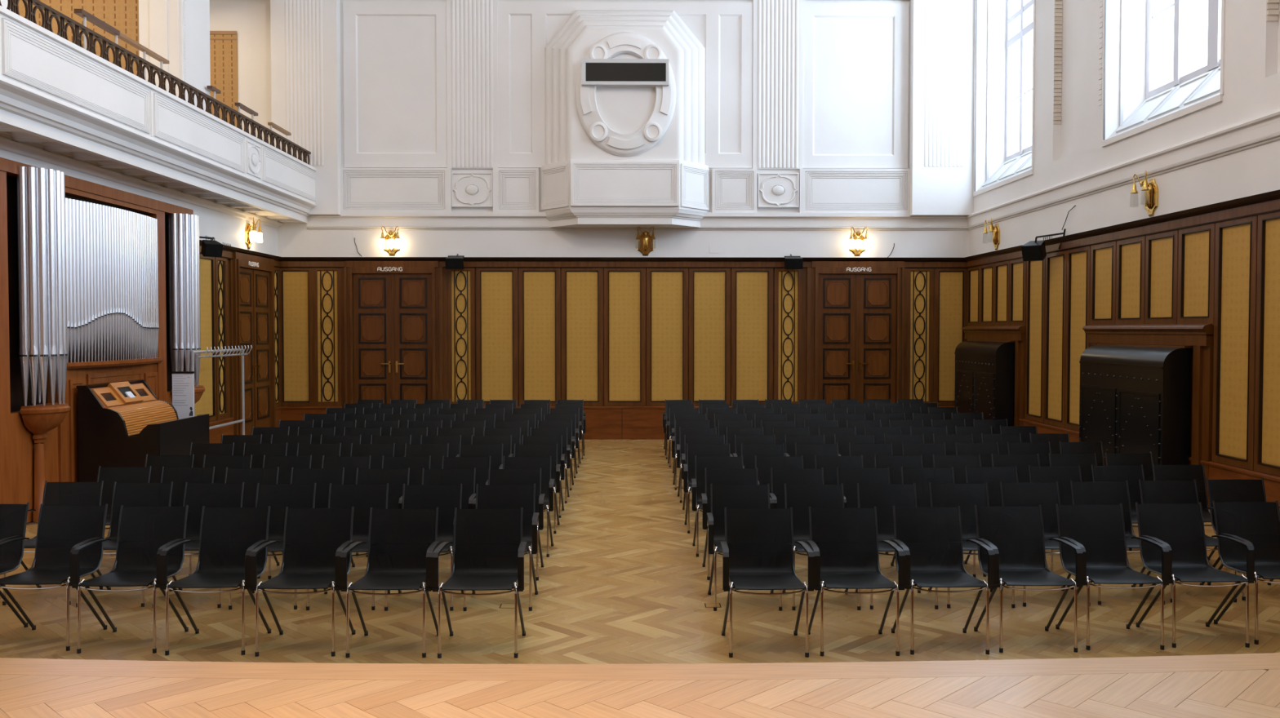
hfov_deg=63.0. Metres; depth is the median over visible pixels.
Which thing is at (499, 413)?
chair
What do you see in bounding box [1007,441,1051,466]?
chair
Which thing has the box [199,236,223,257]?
loudspeaker
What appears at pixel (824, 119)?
wall
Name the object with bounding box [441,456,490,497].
chair
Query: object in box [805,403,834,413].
chair
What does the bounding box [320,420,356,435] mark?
chair
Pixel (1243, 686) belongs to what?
stage platform
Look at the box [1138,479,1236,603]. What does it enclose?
chair
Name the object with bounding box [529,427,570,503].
chair
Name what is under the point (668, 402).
chair
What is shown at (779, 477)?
chair
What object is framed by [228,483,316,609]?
chair
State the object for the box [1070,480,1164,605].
chair
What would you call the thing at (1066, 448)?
chair
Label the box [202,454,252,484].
chair
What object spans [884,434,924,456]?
chair
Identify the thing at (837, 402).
chair
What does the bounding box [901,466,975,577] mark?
chair
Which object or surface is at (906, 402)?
chair
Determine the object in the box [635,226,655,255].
wall lamp
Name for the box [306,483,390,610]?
chair
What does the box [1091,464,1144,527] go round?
chair
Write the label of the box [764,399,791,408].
chair
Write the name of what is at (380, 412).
chair
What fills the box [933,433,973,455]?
chair
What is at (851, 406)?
chair
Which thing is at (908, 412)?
chair
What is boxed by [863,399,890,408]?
chair
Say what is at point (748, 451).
chair
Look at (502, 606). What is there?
socket
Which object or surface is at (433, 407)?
chair
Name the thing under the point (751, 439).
chair
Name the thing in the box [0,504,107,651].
chair
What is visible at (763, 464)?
chair
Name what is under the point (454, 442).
chair
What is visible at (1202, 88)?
window
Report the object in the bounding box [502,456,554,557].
chair
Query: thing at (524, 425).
chair
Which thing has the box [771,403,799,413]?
chair
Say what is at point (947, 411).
chair
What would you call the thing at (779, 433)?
chair
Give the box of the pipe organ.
[0,157,204,523]
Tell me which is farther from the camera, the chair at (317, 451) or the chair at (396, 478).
the chair at (317, 451)
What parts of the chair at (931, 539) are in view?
armrest, leg, rail, leg, backrest, seat, rail, leg, armrest, leg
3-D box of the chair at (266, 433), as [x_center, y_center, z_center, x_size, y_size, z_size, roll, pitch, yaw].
[-4.637,1.289,12.839,0.582,0.862,0.604,0,2,-1]
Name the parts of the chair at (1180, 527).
leg, armrest, rail, leg, backrest, seat, rail, leg, armrest, leg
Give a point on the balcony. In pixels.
(63, 104)
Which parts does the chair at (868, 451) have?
rail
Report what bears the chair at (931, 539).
on the floor
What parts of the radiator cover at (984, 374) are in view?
grille panel, grille panel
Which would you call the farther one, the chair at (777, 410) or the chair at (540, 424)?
the chair at (777, 410)
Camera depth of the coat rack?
15.61 m
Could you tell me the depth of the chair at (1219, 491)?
8.52 m
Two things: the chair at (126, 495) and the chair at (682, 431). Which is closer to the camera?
the chair at (126, 495)
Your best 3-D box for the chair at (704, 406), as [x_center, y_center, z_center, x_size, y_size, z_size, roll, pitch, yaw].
[1.253,1.171,17.040,0.582,0.862,0.604,0,2,-1]
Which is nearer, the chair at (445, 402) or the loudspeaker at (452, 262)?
the chair at (445, 402)
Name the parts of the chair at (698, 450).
armrest, leg, rail, leg, backrest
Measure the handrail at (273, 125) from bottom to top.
0.765 m
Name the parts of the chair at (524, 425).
rail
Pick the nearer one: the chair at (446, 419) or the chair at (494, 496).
the chair at (494, 496)
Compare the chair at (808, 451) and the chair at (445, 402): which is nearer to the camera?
the chair at (808, 451)
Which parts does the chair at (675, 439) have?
armrest, leg, rail, leg, backrest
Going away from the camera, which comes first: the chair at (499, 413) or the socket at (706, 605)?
the socket at (706, 605)
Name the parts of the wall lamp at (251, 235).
plate, lamp shade, lamp shade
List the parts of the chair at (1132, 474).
rail, seat, rail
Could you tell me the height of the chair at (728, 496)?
0.862 m
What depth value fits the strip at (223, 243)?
17.08 m
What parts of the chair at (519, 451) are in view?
backrest, leg, rail, leg, armrest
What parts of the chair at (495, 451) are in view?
rail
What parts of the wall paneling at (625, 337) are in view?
panel frame, fabric panel, plinth moulding, panel frame, panel frame, panel frame, fabric panel, panel frame, fabric panel, panel frame, fabric panel, plinth moulding, frieze rail, cornice, fabric panel, panel frame, fabric panel, panel frame, fabric panel, panel frame, panel frame, fabric panel, panel frame, panel frame, panel frame, fabric panel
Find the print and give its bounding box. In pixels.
[189,407,192,416]
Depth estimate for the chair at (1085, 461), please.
10.27 m
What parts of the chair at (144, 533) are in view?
leg, armrest, leg, rail, seat, backrest, leg, rail, armrest, leg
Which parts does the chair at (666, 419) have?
armrest, rail, leg, backrest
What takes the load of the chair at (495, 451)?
on the floor
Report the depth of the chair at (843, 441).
12.15 m
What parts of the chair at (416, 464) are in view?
backrest, rail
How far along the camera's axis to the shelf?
12.92 m
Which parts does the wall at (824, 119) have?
wall panel, wall panel, wall panel, wall panel, wall panel, cornice moulding, cornice moulding, wall panel, wall panel, wall panel, wall panel, crown moulding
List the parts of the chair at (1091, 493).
rail, leg, backrest, rail, seat, leg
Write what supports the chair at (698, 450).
on the floor
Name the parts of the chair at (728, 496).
armrest, leg, rail, leg, seat, backrest, rail, leg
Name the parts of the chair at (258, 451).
rail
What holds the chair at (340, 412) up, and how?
on the floor
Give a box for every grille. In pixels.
[204,244,222,257]
[445,258,462,268]
[785,258,802,268]
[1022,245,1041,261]
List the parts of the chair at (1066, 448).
rail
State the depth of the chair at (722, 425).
14.07 m
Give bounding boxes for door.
[228,252,275,435]
[341,261,448,408]
[801,261,906,404]
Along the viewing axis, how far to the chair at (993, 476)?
9.29 m
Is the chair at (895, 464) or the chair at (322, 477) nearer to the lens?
the chair at (322, 477)
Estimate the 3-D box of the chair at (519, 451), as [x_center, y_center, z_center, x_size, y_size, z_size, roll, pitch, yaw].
[-1.112,1.344,10.891,0.582,0.862,0.604,0,2,-1]
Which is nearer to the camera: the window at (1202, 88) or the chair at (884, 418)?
the window at (1202, 88)
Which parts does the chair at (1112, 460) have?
rail, backrest, rail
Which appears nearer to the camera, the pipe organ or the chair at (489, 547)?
the chair at (489, 547)
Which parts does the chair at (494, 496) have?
leg, rail, backrest, seat, leg, rail, leg, armrest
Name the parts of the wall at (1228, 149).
egg moulding, egg moulding, cornice moulding, cornice moulding, egg moulding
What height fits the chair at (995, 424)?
0.862 m
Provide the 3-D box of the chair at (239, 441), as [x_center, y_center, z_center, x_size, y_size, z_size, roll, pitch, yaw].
[-4.636,1.316,11.880,0.582,0.862,0.604,0,2,-1]
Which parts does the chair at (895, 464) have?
rail, backrest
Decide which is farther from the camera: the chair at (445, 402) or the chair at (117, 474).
the chair at (445, 402)
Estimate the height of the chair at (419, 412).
0.862 m
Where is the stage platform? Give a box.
[0,653,1279,717]
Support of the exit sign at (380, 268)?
attached to the door at (394, 323)
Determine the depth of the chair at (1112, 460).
10.32 m
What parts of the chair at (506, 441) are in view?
rail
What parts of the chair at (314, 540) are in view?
leg, armrest, leg, rail, seat, backrest, leg, rail, armrest, leg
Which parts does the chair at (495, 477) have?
armrest, rail, backrest, leg, rail, leg, armrest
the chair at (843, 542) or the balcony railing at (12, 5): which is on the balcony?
the balcony railing at (12, 5)
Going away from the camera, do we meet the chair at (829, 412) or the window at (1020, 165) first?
the chair at (829, 412)
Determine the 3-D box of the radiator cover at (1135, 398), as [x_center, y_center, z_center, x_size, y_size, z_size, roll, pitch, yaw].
[6.065,0.769,12.931,0.340,1.897,2.220,0,2,-1]
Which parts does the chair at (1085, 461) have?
rail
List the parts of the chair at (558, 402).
backrest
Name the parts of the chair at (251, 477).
rail, backrest, leg, rail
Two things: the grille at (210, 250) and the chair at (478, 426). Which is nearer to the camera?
the chair at (478, 426)
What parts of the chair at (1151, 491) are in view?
rail, backrest, leg, rail, leg, seat, leg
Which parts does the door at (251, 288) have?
casing, octagon panel, panel moulding, octagon panel, octagon panel, panel moulding, octagon panel, panel moulding, panel moulding, handle, panel moulding, octagon panel, panel moulding, octagon panel, panel moulding, octagon panel, panel moulding, octagon panel, casing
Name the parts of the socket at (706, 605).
lid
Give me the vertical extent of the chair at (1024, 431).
0.862 m
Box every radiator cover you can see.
[954,339,1014,426]
[1079,343,1192,466]
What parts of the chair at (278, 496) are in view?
leg, rail, seat, backrest, leg, rail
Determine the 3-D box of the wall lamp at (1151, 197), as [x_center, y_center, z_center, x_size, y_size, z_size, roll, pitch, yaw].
[6.202,-2.030,12.844,0.207,0.538,0.381,0,2,-1]
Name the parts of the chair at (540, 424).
backrest, leg, rail, leg, armrest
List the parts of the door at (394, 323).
casing, octagon panel, panel moulding, panel moulding, panel moulding, octagon panel, octagon panel, octagon panel, panel moulding, handle, handle, panel moulding, panel moulding, octagon panel, octagon panel, octagon panel, panel moulding, panel moulding, octagon panel, casing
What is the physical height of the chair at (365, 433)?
0.862 m
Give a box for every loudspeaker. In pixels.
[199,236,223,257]
[444,253,464,269]
[784,253,803,269]
[1021,228,1066,261]
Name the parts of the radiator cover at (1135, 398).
grille panel, grille panel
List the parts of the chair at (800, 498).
rail, leg, seat, backrest, rail, leg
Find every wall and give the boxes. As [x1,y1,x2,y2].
[0,0,277,256]
[209,0,974,257]
[966,0,1279,256]
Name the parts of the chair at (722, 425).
rail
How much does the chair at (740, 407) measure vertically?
0.862 m
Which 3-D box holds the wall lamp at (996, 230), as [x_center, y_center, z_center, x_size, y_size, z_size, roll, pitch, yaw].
[6.145,-2.183,18.261,0.207,0.538,0.381,0,2,-1]
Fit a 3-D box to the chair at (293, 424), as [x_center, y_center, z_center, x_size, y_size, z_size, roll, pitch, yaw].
[-4.645,1.261,13.837,0.582,0.862,0.604,0,2,0]
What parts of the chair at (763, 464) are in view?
rail, rail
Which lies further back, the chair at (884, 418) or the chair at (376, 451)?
the chair at (884, 418)
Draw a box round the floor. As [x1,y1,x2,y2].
[0,440,1279,664]
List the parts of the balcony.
soffit panel, soffit panel, soffit panel, parapet panel, soffit panel, soffit panel, soffit panel, soffit moulding, soffit panel, soffit panel, soffit panel, parapet panel, soffit panel, soffit panel, soffit panel, soffit panel, soffit panel, soffit panel, soffit panel, parapet panel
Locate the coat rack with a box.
[191,345,252,435]
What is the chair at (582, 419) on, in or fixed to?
on the floor
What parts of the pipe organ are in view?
panel, framed panel, panel, panel, framed panel, framed panel, panel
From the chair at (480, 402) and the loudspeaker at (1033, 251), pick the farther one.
the chair at (480, 402)
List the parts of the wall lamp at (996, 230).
plate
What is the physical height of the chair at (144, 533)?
0.862 m
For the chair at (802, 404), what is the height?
0.862 m
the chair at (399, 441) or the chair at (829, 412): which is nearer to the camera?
the chair at (399, 441)
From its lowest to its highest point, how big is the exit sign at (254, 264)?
0.081 m
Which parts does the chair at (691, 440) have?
armrest, leg, rail, backrest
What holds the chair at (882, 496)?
on the floor
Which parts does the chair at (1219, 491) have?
rail, leg, backrest, leg, rail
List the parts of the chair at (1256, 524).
leg, armrest, rail, backrest, seat, leg, rail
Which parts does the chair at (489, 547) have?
leg, armrest, leg, rail, seat, backrest, leg, rail, leg, armrest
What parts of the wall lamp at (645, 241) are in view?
plate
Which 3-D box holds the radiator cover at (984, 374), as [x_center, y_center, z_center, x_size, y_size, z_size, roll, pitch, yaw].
[6.009,0.617,18.314,0.340,1.897,2.190,0,2,-1]
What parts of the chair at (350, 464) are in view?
backrest, rail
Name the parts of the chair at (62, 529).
armrest, leg, rail, seat, leg, backrest, rail, armrest, leg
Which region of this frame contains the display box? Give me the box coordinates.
[581,58,668,87]
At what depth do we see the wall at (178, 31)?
15.41 m
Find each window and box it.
[973,0,1035,196]
[1101,0,1225,146]
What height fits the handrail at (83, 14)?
0.880 m
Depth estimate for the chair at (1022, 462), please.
10.22 m
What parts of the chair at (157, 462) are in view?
rail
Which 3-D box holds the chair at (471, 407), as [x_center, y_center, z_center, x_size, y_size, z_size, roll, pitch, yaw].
[-2.921,1.171,17.015,0.582,0.862,0.604,0,2,-1]
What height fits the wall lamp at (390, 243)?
0.538 m
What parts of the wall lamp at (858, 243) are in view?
lamp shade, plate, lamp shade, lamp shade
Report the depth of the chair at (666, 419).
17.27 m
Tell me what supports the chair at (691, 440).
on the floor
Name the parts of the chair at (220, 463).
rail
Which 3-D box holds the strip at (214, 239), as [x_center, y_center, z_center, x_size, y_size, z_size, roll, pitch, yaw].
[-6.776,-1.898,16.463,0.034,0.070,0.320,0,2,-1]
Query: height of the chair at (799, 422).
0.862 m
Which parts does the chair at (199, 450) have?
rail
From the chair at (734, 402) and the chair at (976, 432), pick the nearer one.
the chair at (976, 432)
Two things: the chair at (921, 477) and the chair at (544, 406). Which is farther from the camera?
the chair at (544, 406)
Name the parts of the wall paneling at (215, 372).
fabric panel, panel frame, plinth moulding, panel frame, frieze rail, cornice, panel frame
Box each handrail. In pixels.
[74,8,168,80]
[206,85,221,104]
[234,102,257,119]
[267,122,291,135]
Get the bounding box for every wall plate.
[343,232,354,253]
[709,244,719,253]
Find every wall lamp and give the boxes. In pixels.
[244,217,262,249]
[379,226,399,255]
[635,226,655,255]
[848,226,869,256]
[982,217,999,249]
[1129,170,1158,216]
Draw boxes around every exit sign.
[248,261,258,267]
[377,266,402,271]
[846,267,871,271]
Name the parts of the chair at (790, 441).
rail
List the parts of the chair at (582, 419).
backrest, leg, rail, leg, armrest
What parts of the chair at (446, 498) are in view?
leg, rail, backrest, seat, leg, rail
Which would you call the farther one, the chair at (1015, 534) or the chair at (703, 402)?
the chair at (703, 402)
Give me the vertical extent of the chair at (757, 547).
0.862 m
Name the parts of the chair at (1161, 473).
rail, backrest, rail, seat, leg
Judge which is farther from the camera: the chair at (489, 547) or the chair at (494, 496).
the chair at (494, 496)
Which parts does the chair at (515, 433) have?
rail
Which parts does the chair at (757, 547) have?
armrest, leg, rail, leg, backrest, seat, rail, leg, armrest, leg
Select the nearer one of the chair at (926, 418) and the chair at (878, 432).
the chair at (878, 432)
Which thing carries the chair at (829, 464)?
on the floor
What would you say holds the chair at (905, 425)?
on the floor
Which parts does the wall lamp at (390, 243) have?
lamp shade, lamp shade, plate, lamp shade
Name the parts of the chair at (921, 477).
rail, backrest, rail, leg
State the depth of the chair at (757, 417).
15.19 m
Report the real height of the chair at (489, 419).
0.862 m
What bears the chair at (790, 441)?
on the floor
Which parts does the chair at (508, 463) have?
rail, backrest, seat, leg, rail, leg, armrest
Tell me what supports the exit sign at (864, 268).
attached to the door at (854, 339)
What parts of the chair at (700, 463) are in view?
armrest, leg, rail, leg, seat, backrest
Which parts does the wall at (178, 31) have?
bead moulding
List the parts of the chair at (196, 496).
leg, rail, seat, backrest, leg, rail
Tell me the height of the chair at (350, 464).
0.862 m
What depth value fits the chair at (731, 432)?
13.07 m
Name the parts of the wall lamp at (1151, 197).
arm, arm, plate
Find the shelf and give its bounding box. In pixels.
[66,357,163,368]
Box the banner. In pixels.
[171,371,194,419]
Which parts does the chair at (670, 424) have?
armrest, leg, rail, leg, backrest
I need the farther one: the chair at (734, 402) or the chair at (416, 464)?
the chair at (734, 402)
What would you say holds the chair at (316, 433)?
on the floor
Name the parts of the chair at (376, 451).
rail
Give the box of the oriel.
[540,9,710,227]
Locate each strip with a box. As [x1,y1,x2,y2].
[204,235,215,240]
[222,242,231,246]
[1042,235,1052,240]
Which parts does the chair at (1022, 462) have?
rail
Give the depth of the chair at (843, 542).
7.10 m
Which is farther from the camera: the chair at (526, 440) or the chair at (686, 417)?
the chair at (686, 417)
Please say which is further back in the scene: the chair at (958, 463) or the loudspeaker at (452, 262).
the loudspeaker at (452, 262)
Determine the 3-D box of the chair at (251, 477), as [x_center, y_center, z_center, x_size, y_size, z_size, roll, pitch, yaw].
[-3.434,1.397,8.978,0.582,0.862,0.604,0,2,-1]
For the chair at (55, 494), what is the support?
on the floor
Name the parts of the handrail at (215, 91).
rail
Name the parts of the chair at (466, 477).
rail, armrest, rail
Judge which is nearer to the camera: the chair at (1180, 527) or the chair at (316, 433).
the chair at (1180, 527)
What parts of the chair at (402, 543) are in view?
leg, armrest, leg, rail, seat, backrest, leg, rail, leg, armrest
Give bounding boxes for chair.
[0,502,29,627]
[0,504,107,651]
[2,480,103,605]
[71,505,188,653]
[75,481,173,607]
[97,466,151,529]
[144,454,194,483]
[152,482,244,608]
[160,466,214,575]
[160,506,271,655]
[189,442,234,467]
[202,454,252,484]
[221,434,262,456]
[224,466,279,578]
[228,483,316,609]
[243,443,287,468]
[249,506,355,657]
[251,426,289,444]
[262,455,311,484]
[267,467,344,579]
[270,434,311,456]
[278,419,313,435]
[296,443,341,468]
[297,426,335,444]
[303,413,336,427]
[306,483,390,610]
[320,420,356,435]
[320,435,360,456]
[321,455,370,555]
[325,407,355,421]
[340,507,439,657]
[342,413,376,427]
[343,426,381,444]
[344,403,373,413]
[350,443,395,469]
[351,467,409,567]
[356,399,383,408]
[362,407,393,421]
[364,420,399,435]
[366,455,431,557]
[370,435,411,457]
[378,403,407,414]
[382,413,415,427]
[384,484,463,611]
[390,399,417,408]
[390,426,427,444]
[400,408,430,421]
[404,443,448,469]
[407,420,442,435]
[413,403,442,414]
[420,435,461,457]
[422,399,450,408]
[422,413,455,428]
[422,467,475,509]
[431,507,526,658]
[436,427,474,444]
[437,408,467,421]
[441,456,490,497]
[448,403,477,414]
[450,420,485,435]
[456,399,483,408]
[458,444,502,469]
[462,413,495,428]
[462,484,538,611]
[471,435,513,457]
[472,468,544,581]
[474,408,504,421]
[483,427,520,456]
[484,403,512,414]
[489,399,516,408]
[493,420,528,444]
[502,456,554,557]
[503,413,535,435]
[511,408,542,428]
[512,435,564,518]
[513,444,560,533]
[520,403,547,421]
[523,399,550,414]
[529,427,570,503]
[537,420,574,490]
[543,413,578,478]
[549,408,582,467]
[555,403,585,459]
[556,399,585,447]
[662,400,692,449]
[663,403,694,459]
[666,408,698,467]
[671,413,706,473]
[671,420,709,490]
[676,426,716,502]
[681,435,733,516]
[683,443,730,533]
[691,455,743,557]
[698,399,725,414]
[701,403,729,421]
[701,467,772,580]
[706,408,736,427]
[706,484,782,611]
[714,413,746,435]
[717,420,752,444]
[720,507,814,657]
[724,426,763,457]
[731,399,758,408]
[732,434,785,457]
[736,403,764,414]
[740,443,784,469]
[743,407,773,427]
[754,413,786,427]
[755,455,803,498]
[760,419,795,435]
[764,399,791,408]
[769,467,824,509]
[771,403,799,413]
[772,426,809,453]
[780,407,810,421]
[782,483,860,610]
[784,434,825,456]
[794,413,826,427]
[795,443,839,468]
[798,399,825,408]
[803,419,838,435]
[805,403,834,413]
[806,506,905,657]
[814,455,863,484]
[817,407,848,420]
[818,426,856,444]
[831,399,857,408]
[833,413,866,427]
[834,434,875,456]
[836,466,895,566]
[840,403,869,413]
[846,419,881,435]
[848,442,893,468]
[854,407,884,420]
[855,483,937,609]
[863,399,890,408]
[863,426,901,444]
[873,413,905,426]
[874,454,923,554]
[875,402,903,413]
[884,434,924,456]
[888,419,923,435]
[891,407,921,420]
[891,506,995,655]
[897,399,924,408]
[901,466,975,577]
[902,442,946,467]
[910,402,937,413]
[910,426,947,443]
[912,413,944,426]
[927,407,957,419]
[928,482,1014,608]
[930,419,965,434]
[932,454,981,484]
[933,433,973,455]
[951,412,983,426]
[955,426,992,443]
[955,442,999,466]
[964,466,1018,577]
[973,418,1008,434]
[973,504,1083,653]
[981,433,1022,454]
[991,453,1039,483]
[1000,425,1037,442]
[1000,481,1090,607]
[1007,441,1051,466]
[1028,465,1082,573]
[1029,432,1070,454]
[1048,453,1097,482]
[1055,503,1169,650]
[1059,441,1104,466]
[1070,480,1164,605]
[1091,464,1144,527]
[1105,453,1154,551]
[1135,502,1254,648]
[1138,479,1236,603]
[1152,463,1240,573]
[1206,478,1279,600]
[1212,500,1279,644]
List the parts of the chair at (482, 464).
rail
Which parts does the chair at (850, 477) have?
rail, armrest, backrest, rail, leg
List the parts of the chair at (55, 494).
leg, seat, leg, rail, backrest, rail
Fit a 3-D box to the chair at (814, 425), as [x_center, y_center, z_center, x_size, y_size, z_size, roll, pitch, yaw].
[2.455,1.260,13.860,0.582,0.862,0.604,0,2,-1]
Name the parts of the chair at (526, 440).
backrest, leg, rail, leg, armrest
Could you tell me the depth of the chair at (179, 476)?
9.25 m
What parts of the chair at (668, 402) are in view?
armrest, backrest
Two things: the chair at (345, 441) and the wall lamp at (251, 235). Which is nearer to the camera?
the chair at (345, 441)
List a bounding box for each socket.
[498,604,514,608]
[704,603,721,608]
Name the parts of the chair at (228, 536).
leg, armrest, leg, rail, seat, backrest, leg, rail, armrest, leg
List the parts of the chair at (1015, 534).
leg, armrest, rail, leg, backrest, seat, rail, leg, armrest, leg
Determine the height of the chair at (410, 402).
0.862 m
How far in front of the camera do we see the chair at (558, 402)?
18.22 m
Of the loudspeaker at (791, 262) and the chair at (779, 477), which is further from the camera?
the loudspeaker at (791, 262)
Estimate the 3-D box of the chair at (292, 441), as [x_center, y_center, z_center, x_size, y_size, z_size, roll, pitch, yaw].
[-4.051,1.316,11.861,0.582,0.862,0.604,0,2,-1]
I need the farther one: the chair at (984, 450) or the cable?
the cable
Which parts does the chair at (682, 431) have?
armrest, leg, rail, leg, backrest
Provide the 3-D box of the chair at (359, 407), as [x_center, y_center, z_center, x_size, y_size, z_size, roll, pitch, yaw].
[-4.673,1.170,17.062,0.582,0.862,0.604,0,2,-1]
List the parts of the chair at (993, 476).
rail, leg, backrest, rail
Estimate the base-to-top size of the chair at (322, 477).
0.862 m
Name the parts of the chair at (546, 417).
backrest, leg, rail, leg, armrest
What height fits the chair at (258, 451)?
0.862 m
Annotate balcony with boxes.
[0,5,316,228]
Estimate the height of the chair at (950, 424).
0.862 m
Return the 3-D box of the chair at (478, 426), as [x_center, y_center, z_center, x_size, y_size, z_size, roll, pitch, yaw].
[-2.310,1.263,13.767,0.582,0.862,0.604,0,2,-1]
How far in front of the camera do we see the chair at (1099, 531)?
7.23 m
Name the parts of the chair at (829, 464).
rail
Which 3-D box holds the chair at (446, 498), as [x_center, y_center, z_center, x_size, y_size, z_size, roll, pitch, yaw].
[-1.639,1.425,7.981,0.582,0.862,0.604,0,2,0]
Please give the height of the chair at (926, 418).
0.862 m
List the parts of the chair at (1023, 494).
rail, leg, backrest, seat, rail, leg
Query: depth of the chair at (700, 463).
10.05 m
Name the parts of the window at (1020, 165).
sill panel, sill, sill panel, frame, sill panel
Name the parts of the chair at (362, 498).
leg, rail, backrest, seat, leg, rail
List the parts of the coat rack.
post, post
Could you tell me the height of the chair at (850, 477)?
0.862 m
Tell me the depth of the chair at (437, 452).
11.15 m
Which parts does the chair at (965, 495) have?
rail, leg, backrest, seat, rail, leg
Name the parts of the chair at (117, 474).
rail, seat, rail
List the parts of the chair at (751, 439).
rail, backrest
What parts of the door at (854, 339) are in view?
casing, panel moulding, octagon panel, octagon panel, panel moulding, panel moulding, panel moulding, octagon panel, octagon panel, handle, handle, panel moulding, panel moulding, octagon panel, octagon panel, octagon panel, panel moulding, panel moulding, octagon panel, casing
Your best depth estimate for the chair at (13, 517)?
7.29 m
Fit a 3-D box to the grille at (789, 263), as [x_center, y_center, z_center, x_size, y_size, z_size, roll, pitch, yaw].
[2.857,-1.766,19.367,0.313,0.177,0.056,0,2,-1]
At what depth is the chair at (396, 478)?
9.17 m
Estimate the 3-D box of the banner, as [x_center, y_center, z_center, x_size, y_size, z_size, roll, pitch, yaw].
[-6.065,0.925,13.869,0.290,1.520,0.240,0,2,-1]
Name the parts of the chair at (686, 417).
backrest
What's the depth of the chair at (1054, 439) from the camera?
12.30 m
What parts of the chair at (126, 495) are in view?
leg, seat, rail, backrest, leg, rail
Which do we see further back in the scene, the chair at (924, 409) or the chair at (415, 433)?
the chair at (924, 409)
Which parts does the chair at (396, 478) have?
rail, backrest, armrest, rail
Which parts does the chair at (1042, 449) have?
rail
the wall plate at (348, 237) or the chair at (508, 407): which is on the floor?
the chair at (508, 407)
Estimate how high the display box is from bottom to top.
0.460 m
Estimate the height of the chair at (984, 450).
0.862 m
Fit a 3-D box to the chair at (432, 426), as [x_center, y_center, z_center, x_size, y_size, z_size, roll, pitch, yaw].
[-2.893,1.262,13.777,0.582,0.862,0.604,0,2,-1]
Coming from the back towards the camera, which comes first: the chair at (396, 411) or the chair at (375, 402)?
the chair at (375, 402)
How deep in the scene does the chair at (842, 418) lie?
15.24 m
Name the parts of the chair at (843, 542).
armrest, leg, rail, leg, backrest, seat, rail, leg, armrest, leg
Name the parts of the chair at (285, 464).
rail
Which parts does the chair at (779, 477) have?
rail, armrest, rail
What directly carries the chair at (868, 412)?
on the floor
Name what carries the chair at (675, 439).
on the floor
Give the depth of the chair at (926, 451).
11.26 m
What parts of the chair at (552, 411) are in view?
backrest, leg, rail, leg, armrest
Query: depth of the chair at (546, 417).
15.11 m
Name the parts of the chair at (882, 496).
rail, leg, seat, backrest, rail, leg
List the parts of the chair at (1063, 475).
rail, leg, backrest, rail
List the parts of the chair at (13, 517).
seat, armrest, leg, backrest, rail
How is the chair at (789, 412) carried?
on the floor
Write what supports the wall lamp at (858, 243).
attached to the wall at (824, 119)
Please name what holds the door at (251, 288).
in the wall at (178, 31)
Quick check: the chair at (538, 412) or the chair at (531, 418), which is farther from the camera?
the chair at (538, 412)
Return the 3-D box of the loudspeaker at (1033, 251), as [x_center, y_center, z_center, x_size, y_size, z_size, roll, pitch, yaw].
[6.079,-1.697,15.604,0.640,0.451,0.334,1,2,42]
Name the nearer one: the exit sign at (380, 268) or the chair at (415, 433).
the chair at (415, 433)
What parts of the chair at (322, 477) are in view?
leg, rail, backrest, rail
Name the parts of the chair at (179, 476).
rail, backrest, leg, rail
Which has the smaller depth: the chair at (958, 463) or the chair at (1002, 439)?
the chair at (958, 463)
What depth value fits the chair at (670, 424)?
16.27 m
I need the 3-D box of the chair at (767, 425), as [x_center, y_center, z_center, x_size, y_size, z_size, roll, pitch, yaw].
[1.871,1.261,13.830,0.582,0.862,0.604,0,2,-1]
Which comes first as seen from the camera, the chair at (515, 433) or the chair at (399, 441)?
the chair at (399, 441)
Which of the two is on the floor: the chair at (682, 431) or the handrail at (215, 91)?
the chair at (682, 431)
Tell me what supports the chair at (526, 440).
on the floor
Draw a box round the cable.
[1061,204,1075,230]
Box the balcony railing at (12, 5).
[0,0,311,164]
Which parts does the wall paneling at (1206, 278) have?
panel frame, fabric panel, panel frame, fabric panel, niche cornice, panel frame, fabric panel, panel frame, fabric panel, panel frame, fabric panel, panel frame, fabric panel, panel frame, fabric panel, panel frame, fabric panel, cornice, frieze rail, fabric panel, panel frame, plinth moulding, niche cornice, panel frame, fabric panel, panel frame, fabric panel, fabric panel, panel frame, panel frame, fabric panel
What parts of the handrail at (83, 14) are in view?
post, rail, post, rail, post, post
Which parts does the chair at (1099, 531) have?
leg, armrest, rail, leg, backrest, seat, rail, leg, armrest, leg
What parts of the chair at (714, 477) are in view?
armrest, leg, rail, leg, backrest, rail, armrest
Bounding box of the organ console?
[76,379,209,482]
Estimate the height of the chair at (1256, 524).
0.862 m
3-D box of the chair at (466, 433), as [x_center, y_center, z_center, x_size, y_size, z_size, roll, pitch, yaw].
[-2.300,1.291,12.759,0.582,0.862,0.604,0,2,0]
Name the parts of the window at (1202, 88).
sill panel, sill, sill panel, frame, sill panel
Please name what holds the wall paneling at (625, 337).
attached to the wall at (824, 119)
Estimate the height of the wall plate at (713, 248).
0.151 m
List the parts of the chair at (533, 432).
backrest, leg, rail, leg, armrest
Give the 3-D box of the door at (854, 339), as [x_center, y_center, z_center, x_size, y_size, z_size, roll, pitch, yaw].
[4.058,-0.160,19.758,1.988,3.370,0.118,0,2,-1]
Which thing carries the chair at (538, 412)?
on the floor

